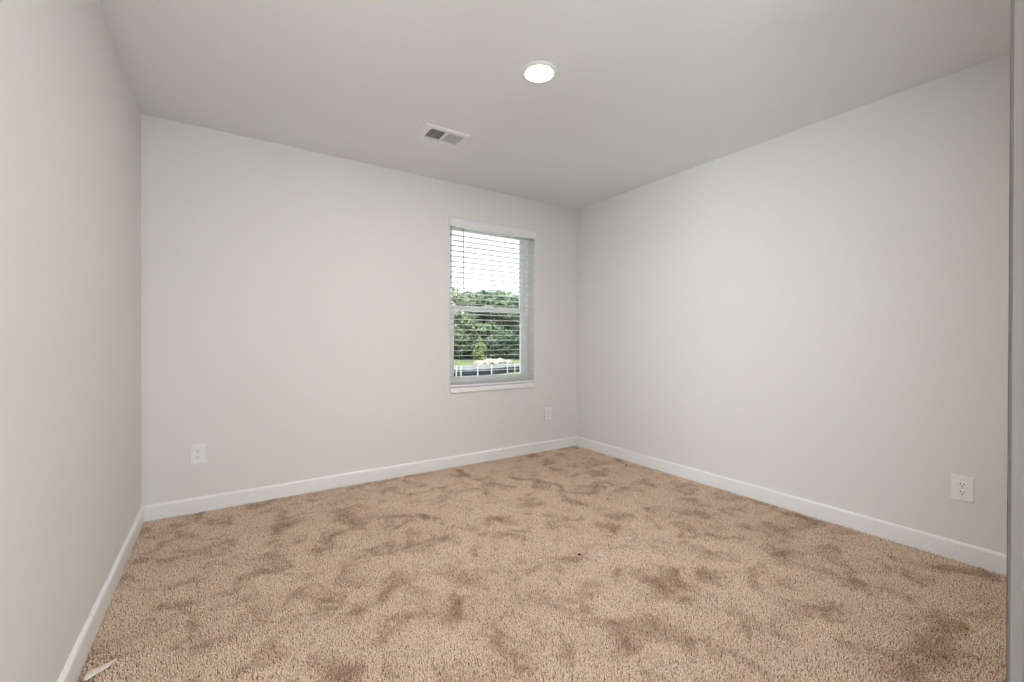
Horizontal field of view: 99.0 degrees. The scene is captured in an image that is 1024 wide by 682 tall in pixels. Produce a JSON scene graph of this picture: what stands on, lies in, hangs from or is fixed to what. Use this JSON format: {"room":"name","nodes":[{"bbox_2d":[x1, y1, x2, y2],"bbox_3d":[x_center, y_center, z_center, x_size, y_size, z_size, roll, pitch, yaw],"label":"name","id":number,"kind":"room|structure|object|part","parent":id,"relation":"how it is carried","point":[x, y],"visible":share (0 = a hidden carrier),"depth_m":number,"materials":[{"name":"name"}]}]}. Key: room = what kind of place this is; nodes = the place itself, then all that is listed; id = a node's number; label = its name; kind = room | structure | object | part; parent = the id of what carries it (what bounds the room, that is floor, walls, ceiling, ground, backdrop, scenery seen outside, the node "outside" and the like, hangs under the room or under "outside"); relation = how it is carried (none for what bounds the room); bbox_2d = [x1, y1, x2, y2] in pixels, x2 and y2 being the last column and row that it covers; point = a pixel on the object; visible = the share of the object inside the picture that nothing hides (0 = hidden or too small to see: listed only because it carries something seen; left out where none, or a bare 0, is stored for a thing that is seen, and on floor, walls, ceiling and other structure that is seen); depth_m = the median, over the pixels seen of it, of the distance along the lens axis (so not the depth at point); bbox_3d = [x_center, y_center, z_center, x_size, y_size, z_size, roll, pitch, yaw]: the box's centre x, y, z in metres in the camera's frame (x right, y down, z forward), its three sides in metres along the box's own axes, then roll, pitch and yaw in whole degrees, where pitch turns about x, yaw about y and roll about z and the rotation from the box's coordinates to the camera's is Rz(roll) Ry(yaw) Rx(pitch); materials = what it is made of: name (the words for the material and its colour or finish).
{"room":"empty bedroom","nodes":[
{"label":"empty bedroom","id":0,"kind":"room"},
{"bbox_2d":[0,0,141,681],"bbox_3d":[-1.374,-0.122,1.198,0.160,2.446,3.607,0,0,-34],"label":"wall","id":1,"kind":"structure","parent":0,"point":[71,455],"depth_m":1.31,"materials":[{"name":"paint"}]},
{"bbox_2d":[57,506,143,681],"bbox_3d":[-1.291,1.049,1.233,0.014,0.104,3.332,0,0,-34],"label":"baseboard","id":2,"kind":"structure","parent":1,"relation":"attached to","point":[73,667],"depth_m":1.66,"materials":[{"name":"paint"}]},
{"bbox_2d":[141,114,576,505],"bbox_3d":[-0.816,-0.132,3.636,3.462,2.446,0.160,0,0,-34],"label":"wall","id":3,"kind":"structure","parent":0,"point":[295,302],"depth_m":3.12,"materials":[{"name":"paint"}]},
{"bbox_2d":[190,443,205,464],"bbox_3d":[-1.984,0.717,2.765,0.082,0.125,0.010,0,0,-34],"label":"wall outlet","id":4,"kind":"object","parent":3,"relation":"attached to","point":[197,451],"visible":1,"depth_m":2.76,"materials":[{"name":"white plastic"}]},
{"bbox_2d":[144,436,576,522],"bbox_3d":[-0.770,1.040,3.568,3.434,0.104,0.014,0,0,-34],"label":"baseboard","id":5,"kind":"structure","parent":3,"relation":"attached to","point":[152,512],"depth_m":3.19,"materials":[{"name":"paint"}]},
{"bbox_2d":[450,227,534,392],"bbox_3d":[-0.197,-0.304,4.032,0.890,1.498,0.176,0,0,-34],"label":"window","id":6,"kind":"structure","parent":3,"relation":"in","point":[523,325],"depth_m":4.11,"materials":[{"name":"paint"}]},
{"bbox_3d":[-0.233,-0.646,4.086,0.810,0.752,0.024,0,0,-34],"label":"sash","id":7,"kind":"part","parent":6,"relation":"part of","materials":[{"name":"plastic"}]},
{"bbox_3d":[-0.219,0.029,4.066,0.810,0.682,0.028,0,0,-34],"label":"sash","id":8,"kind":"part","parent":6,"relation":"part of","materials":[{"name":"plastic"}]},
{"bbox_2d":[448,216,536,386],"bbox_3d":[-0.172,-0.329,3.988,0.915,1.455,0.090,0,0,-34],"label":"window blind","id":9,"kind":"object","parent":6,"relation":"attached to","point":[455,222],"visible":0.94,"depth_m":3.97,"materials":[{"name":"plastic"}]},
{"bbox_3d":[-0.180,0.390,4.007,0.878,0.018,0.050,0,0,-34],"label":"rail","id":10,"kind":"part","parent":9,"relation":"part of","materials":[{"name":"plastic"}]},
{"bbox_3d":[0.093,-0.298,4.184,0.002,1.386,0.057,0,0,-34],"label":"ladder cord","id":11,"kind":"part","parent":9,"relation":"part of","materials":[{"name":"white fabric"}]},
{"bbox_3d":[-0.180,0.424,4.008,0.888,0.042,0.110,0,0,-34],"label":"sill","id":12,"kind":"part","parent":6,"relation":"part of","materials":[{"name":"paint"}]},
{"bbox_2d":[544,407,550,419],"bbox_3d":[0.355,0.719,4.314,0.082,0.125,0.010,0,0,-34],"label":"wall outlet","id":13,"kind":"object","parent":3,"relation":"attached to","point":[547,410],"visible":1,"depth_m":4.31,"materials":[{"name":"white plastic"}]},
{"bbox_2d":[82,451,1006,681],"bbox_3d":[0.133,1.196,2.205,3.782,0.194,3.607,0,0,-34],"label":"floor","id":14,"kind":"structure","parent":0,"point":[590,451],"depth_m":1.62,"materials":[{"name":"brown carpet"}]},
{"bbox_2d":[78,446,1006,681],"bbox_3d":[0.181,1.089,2.131,3.448,0.021,3.442,0,0,-34],"label":"carpet","id":15,"kind":"structure","parent":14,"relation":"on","point":[753,535],"depth_m":1.93,"materials":[{"name":"beige carpet"}]},
{"bbox_2d":[83,659,116,680],"bbox_3d":[-1.361,1.077,1.434,0.042,0.011,0.093,0,0,9],"label":"scrap","id":16,"kind":"object","parent":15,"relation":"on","point":[92,672],"visible":1,"depth_m":1.43,"materials":[{"name":"white paper"}]},
{"bbox_2d":[100,0,1010,208],"bbox_3d":[-0.305,-1.413,0.150,6.779,0.150,6.522,0,0,-34],"label":"ceiling","id":17,"kind":"structure","parent":0,"point":[642,92],"depth_m":2.19,"materials":[{"name":"paint"}]},
{"bbox_2d":[415,123,469,147],"bbox_3d":[-0.458,-1.342,2.873,0.304,0.018,0.206,0,0,-34],"label":"ceiling vent","id":18,"kind":"object","parent":17,"relation":"in","point":[431,132],"visible":1,"depth_m":2.86,"materials":[{"name":"white metal"}]},
{"bbox_2d":[521,60,557,83],"bbox_3d":[0.137,-1.333,2.191,0.184,0.027,0.184,0,0,-34],"label":"recessed light","id":19,"kind":"object","parent":17,"relation":"in","point":[539,71],"visible":1,"depth_m":2.16,"materials":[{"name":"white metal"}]},
{"bbox_2d":[577,53,1009,554],"bbox_3d":[1.646,-0.125,3.199,0.160,2.446,3.607,0,0,-34],"label":"wall","id":20,"kind":"structure","parent":0,"point":[817,312],"depth_m":2.64,"materials":[{"name":"paint"}]},
{"bbox_2d":[576,436,1006,576],"bbox_3d":[1.584,1.046,3.137,0.014,0.104,3.332,0,0,-34],"label":"baseboard","id":21,"kind":"structure","parent":20,"relation":"attached to","point":[990,560],"depth_m":2.62,"materials":[{"name":"paint"}]},
{"bbox_2d":[951,474,974,503],"bbox_3d":[2.230,0.732,2.165,0.010,0.125,0.082,0,0,-34],"label":"wall outlet","id":22,"kind":"object","parent":20,"relation":"attached to","point":[962,487],"visible":1,"depth_m":2.16,"materials":[{"name":"white plastic"}]},
{"bbox_2d":[957,481,966,487],"bbox_3d":[2.228,0.712,2.164,0.005,0.028,0.034,0,0,-34],"label":"receptacle","id":23,"kind":"object","parent":22,"relation":"attached to","point":[960,484],"depth_m":2.16,"materials":[{"name":"white plastic"}]},
{"bbox_2d":[957,489,966,495],"bbox_3d":[2.228,0.751,2.164,0.005,0.028,0.034,0,0,-34],"label":"receptacle","id":24,"kind":"object","parent":22,"relation":"attached to","point":[960,492],"depth_m":2.16,"materials":[{"name":"white plastic"}]},
{"bbox_3d":[1.527,-0.115,1.026,2.439,2.446,0.115,0,0,-34],"label":"wall","id":25,"kind":"structure","parent":0,"visible":0},
{"bbox_2d":[1006,0,1023,681],"bbox_3d":[0.520,-0.115,0.358,0.062,2.446,0.144,0,0,-34],"label":"door frame","id":26,"kind":"structure","parent":25,"relation":"in","point":[1014,594],"depth_m":0.40,"materials":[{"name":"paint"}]},
{"label":"outside","id":27,"kind":"structure","parent":0,"visible":0},
{"bbox_2d":[454,354,519,374],"bbox_3d":[-4.685,1.191,79.505,200.000,2.001,130.000,0,0,-34],"label":"ground","id":28,"kind":"structure","parent":27,"point":[459,361],"depth_m":48.46,"materials":[{"name":"green plant"}]},
{"bbox_2d":[454,335,468,357],"bbox_3d":[-6.566,0.854,55.285,3.696,3.271,4.235,0,0,-18],"label":"shrub","id":29,"kind":"object","parent":28,"relation":"on","point":[456,343],"visible":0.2,"depth_m":53.92,"materials":[{"name":"green plant"}]},
{"bbox_2d":[452,291,473,333],"bbox_3d":[-8.955,-3.134,69.090,7.650,11.311,6.677,0,0,-3],"label":"tree","id":30,"kind":"object","parent":28,"relation":"on","point":[452,291],"visible":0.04,"depth_m":68.60,"materials":[{"name":"green plant"}]},
{"bbox_2d":[452,288,486,351],"bbox_3d":[-6.177,-2.267,56.544,6.489,9.594,5.664,0,0,-44],"label":"tree","id":31,"kind":"object","parent":28,"relation":"on","point":[474,329],"visible":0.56,"depth_m":55.17,"materials":[{"name":"green plant"}]},
{"bbox_2d":[456,337,490,359],"bbox_3d":[-4.600,0.961,53.125,4.228,2.891,4.426,0,0,-2],"label":"shrub","id":32,"kind":"object","parent":28,"relation":"on","point":[470,344],"visible":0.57,"depth_m":52.81,"materials":[{"name":"green plant"}]},
{"bbox_2d":[471,336,486,359],"bbox_3d":[-3.392,1.002,46.954,1.662,3.183,1.890,0,0,34],"label":"sapling","id":33,"kind":"object","parent":28,"relation":"on","point":[482,346],"visible":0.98,"depth_m":46.64,"materials":[{"name":"green plant"}]},
{"bbox_2d":[467,290,501,338],"bbox_3d":[-4.278,-2.326,60.916,6.271,9.628,6.448,0,0,-21],"label":"tree","id":34,"kind":"object","parent":28,"relation":"on","point":[482,318],"visible":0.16,"depth_m":59.57,"materials":[{"name":"green plant"}]},
{"bbox_2d":[454,362,519,376],"bbox_3d":[-3.708,2.026,29.384,34.522,0.880,1.810,0,0,-43],"label":"fence","id":35,"kind":"object","parent":28,"relation":"on","point":[491,371],"visible":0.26,"depth_m":30.18,"materials":[{"name":"metal"}]},
{"bbox_2d":[454,362,519,370],"bbox_3d":[5.624,2.299,44.244,63.483,0.140,7.422,0,0,-42],"label":"path","id":36,"kind":"structure","parent":28,"relation":"on","point":[486,366],"depth_m":38.07,"materials":[{"name":"grey concrete"}]},
{"bbox_2d":[473,360,483,364],"bbox_3d":[-3.075,2.089,40.712,0.827,0.641,0.943,0,0,30],"label":"boulder","id":37,"kind":"object","parent":36,"relation":"on","point":[474,362],"visible":0.65,"depth_m":40.38,"materials":[{"name":"beige stone"}]},
{"bbox_2d":[471,338,502,359],"bbox_3d":[-3.247,1.094,54.396,4.649,2.804,4.521,0,0,13],"label":"shrub","id":38,"kind":"object","parent":28,"relation":"on","point":[495,347],"visible":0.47,"depth_m":53.55,"materials":[{"name":"green plant"}]},
{"bbox_2d":[484,358,493,363],"bbox_3d":[-2.358,2.034,42.029,1.281,0.710,1.048,0,0,-7],"label":"boulder","id":39,"kind":"object","parent":28,"relation":"on","point":[488,361],"visible":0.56,"depth_m":41.67,"materials":[{"name":"beige stone"}]},
{"bbox_2d":[479,293,517,354],"bbox_3d":[-1.796,-1.939,58.086,5.600,8.863,5.853,0,0,-13],"label":"tree","id":40,"kind":"object","parent":28,"relation":"on","point":[510,316],"visible":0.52,"depth_m":57.16,"materials":[{"name":"green plant"}]},
{"bbox_2d":[489,289,507,324],"bbox_3d":[-2.717,-2.893,70.020,7.198,10.748,7.000,0,0,-1],"label":"tree","id":41,"kind":"object","parent":28,"relation":"on","point":[490,292],"visible":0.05,"depth_m":68.70,"materials":[{"name":"green plant"}]},
{"bbox_2d":[486,337,514,358],"bbox_3d":[-1.371,0.964,55.316,4.235,3.079,3.696,0,0,29],"label":"shrub","id":42,"kind":"object","parent":28,"relation":"on","point":[498,341],"visible":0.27,"depth_m":54.57,"materials":[{"name":"green plant"}]},
{"bbox_2d":[498,333,519,358],"bbox_3d":[0.048,0.736,53.415,4.426,3.312,4.228,0,0,44],"label":"shrub","id":43,"kind":"object","parent":28,"relation":"on","point":[507,343],"visible":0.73,"depth_m":52.52,"materials":[{"name":"green plant"}]},
{"bbox_2d":[500,298,519,353],"bbox_3d":[0.676,-1.935,59.852,5.246,8.887,6.011,0,0,3],"label":"tree","id":44,"kind":"object","parent":28,"relation":"on","point":[516,304],"visible":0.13,"depth_m":57.99,"materials":[{"name":"green plant"}]},
{"bbox_2d":[503,292,518,307],"bbox_3d":[-0.195,-2.839,70.654,7.240,10.705,6.319,0,0,40],"label":"tree","id":45,"kind":"object","parent":28,"relation":"on","point":[508,293],"visible":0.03,"depth_m":71.61,"materials":[{"name":"green plant"}]},
{"bbox_2d":[511,340,519,356],"bbox_3d":[1.916,1.053,54.599,4.649,2.900,4.521,0,0,-30],"label":"shrub","id":46,"kind":"object","parent":28,"relation":"on","point":[516,346],"visible":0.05,"depth_m":53.68,"materials":[{"name":"green plant"}]},
{"bbox_2d":[516,314,519,334],"bbox_3d":[3.241,-1.985,58.808,5.833,8.956,5.998,0,0,2],"label":"tree","id":47,"kind":"object","parent":28,"relation":"on","point":[517,326],"visible":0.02,"depth_m":57.29,"materials":[{"name":"green plant"}]}
]}

